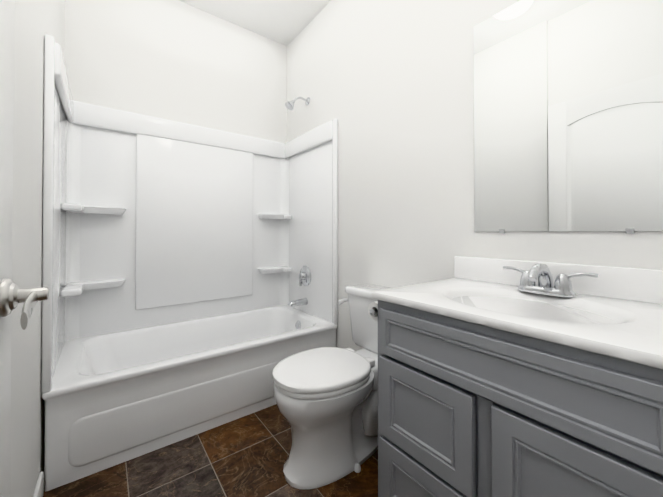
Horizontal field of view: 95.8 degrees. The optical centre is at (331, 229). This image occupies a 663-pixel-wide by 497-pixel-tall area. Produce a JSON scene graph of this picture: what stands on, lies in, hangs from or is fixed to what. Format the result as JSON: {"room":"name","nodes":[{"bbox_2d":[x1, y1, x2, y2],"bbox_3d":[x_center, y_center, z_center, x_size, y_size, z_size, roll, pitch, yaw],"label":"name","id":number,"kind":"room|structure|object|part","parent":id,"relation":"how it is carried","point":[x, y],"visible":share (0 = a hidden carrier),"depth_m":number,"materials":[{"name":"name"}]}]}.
{"room":"bathroom","nodes":[
{"label":"bathroom","id":0,"kind":"room"},
{"bbox_2d":[10,0,64,496],"bbox_3d":[-1.227,-0.320,1.206,0.100,2.763,1.660,0,-1,-37],"label":"wall","id":1,"kind":"structure","parent":0,"point":[36,21],"depth_m":1.00,"materials":[{"name":"white paint"}]},
{"bbox_2d":[33,472,43,496],"bbox_3d":[-0.920,1.012,0.882,0.013,0.095,0.793,0,-1,-37],"label":"baseboard","id":2,"kind":"structure","parent":1,"relation":"attached to","point":[39,490],"depth_m":1.15,"materials":[{"name":"white paint"}]},
{"bbox_2d":[64,0,286,142],"bbox_3d":[-1.050,-0.309,2.318,1.724,2.763,0.100,0,-1,-37],"label":"wall","id":3,"kind":"structure","parent":0,"point":[177,61],"depth_m":2.20,"materials":[{"name":"white paint"}]},
{"bbox_2d":[43,404,377,496],"bbox_3d":[-0.186,1.102,1.162,2.124,0.080,3.365,0,-1,-37],"label":"floor","id":4,"kind":"structure","parent":0,"point":[246,456],"depth_m":1.32,"materials":[{"name":"tile"}]},
{"bbox_2d":[41,34,337,491],"bbox_3d":[-0.788,-0.009,1.969,1.521,2.157,0.762,0,-1,-37],"label":"bathtub","id":5,"kind":"object","parent":4,"relation":"on","point":[190,276],"visible":0.94,"depth_m":1.99,"materials":[{"name":"white plastic"}]},
{"bbox_2d":[272,283,391,488],"bbox_3d":[0.070,0.695,1.467,0.745,0.738,0.473,0,-1,-37],"label":"toilet","id":6,"kind":"object","parent":4,"relation":"on","point":[326,398],"visible":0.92,"depth_m":1.29,"materials":[{"name":"white ceramic"}]},
{"bbox_3d":[-0.036,0.643,1.383,0.475,0.051,0.384,0,-1,-37],"label":"seat","id":7,"kind":"part","parent":6,"relation":"part of","materials":[{"name":"white plastic"}]},
{"bbox_2d":[368,256,662,496],"bbox_3d":[0.577,0.586,0.957,0.557,0.947,0.843,0,-1,-37],"label":"bathroom vanity","id":8,"kind":"object","parent":4,"relation":"on","point":[507,378],"visible":1,"depth_m":0.78,"materials":[{"name":"grey wood"}]},
{"bbox_2d":[371,256,662,369],"bbox_3d":[0.598,0.230,0.932,0.557,0.224,0.773,0,-1,-37],"label":"countertop","id":9,"kind":"structure","parent":8,"relation":"on","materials":[{"name":"stone"}]},
{"bbox_2d":[503,264,597,297],"bbox_3d":[0.681,0.228,0.994,0.222,0.230,0.279,0,-1,-37],"label":"faucet","id":10,"kind":"object","parent":9,"relation":"on","point":[562,287],"depth_m":1.01,"materials":[{"name":"silver metal"}]},
{"bbox_2d":[179,0,330,45],"bbox_3d":[-0.186,-1.751,1.189,2.124,0.100,3.365,0,-1,-37],"label":"ceiling","id":11,"kind":"structure","parent":0,"point":[285,22],"depth_m":2.34,"materials":[{"name":"white paint"}]},
{"bbox_2d":[286,0,662,350],"bbox_3d":[0.462,-0.315,1.665,0.100,2.763,2.965,0,-1,-37],"label":"wall","id":12,"kind":"structure","parent":0,"point":[388,85],"depth_m":1.66,"materials":[{"name":"white paint"}]},
{"bbox_2d":[474,0,662,233],"bbox_3d":[0.823,-0.450,1.098,0.009,0.927,0.610,0,-1,-37],"label":"mirror","id":13,"kind":"object","parent":12,"relation":"attached to","point":[568,115],"visible":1,"depth_m":1.06,"materials":[{"name":"clear glass"}]},
{"bbox_3d":[-0.352,-0.331,0.009,0.100,2.763,1.305,0,-1,-37],"label":"wall","id":14,"kind":"structure","parent":0,"visible":0},
{"bbox_2d":[0,0,14,496],"bbox_3d":[-0.410,0.025,0.274,0.035,2.033,0.760,0,-1,-37],"label":"door","id":15,"kind":"structure","parent":14,"relation":"in","point":[7,14],"depth_m":0.55,"materials":[{"name":"white paint"}]},
{"bbox_2d":[0,278,48,329],"bbox_3d":[-0.533,0.121,0.514,0.060,0.069,0.163,0,-1,-37],"label":"door handle","id":16,"kind":"object","parent":15,"relation":"attached to","point":[12,295],"depth_m":0.53,"materials":[{"name":"silver metal"}]}
]}

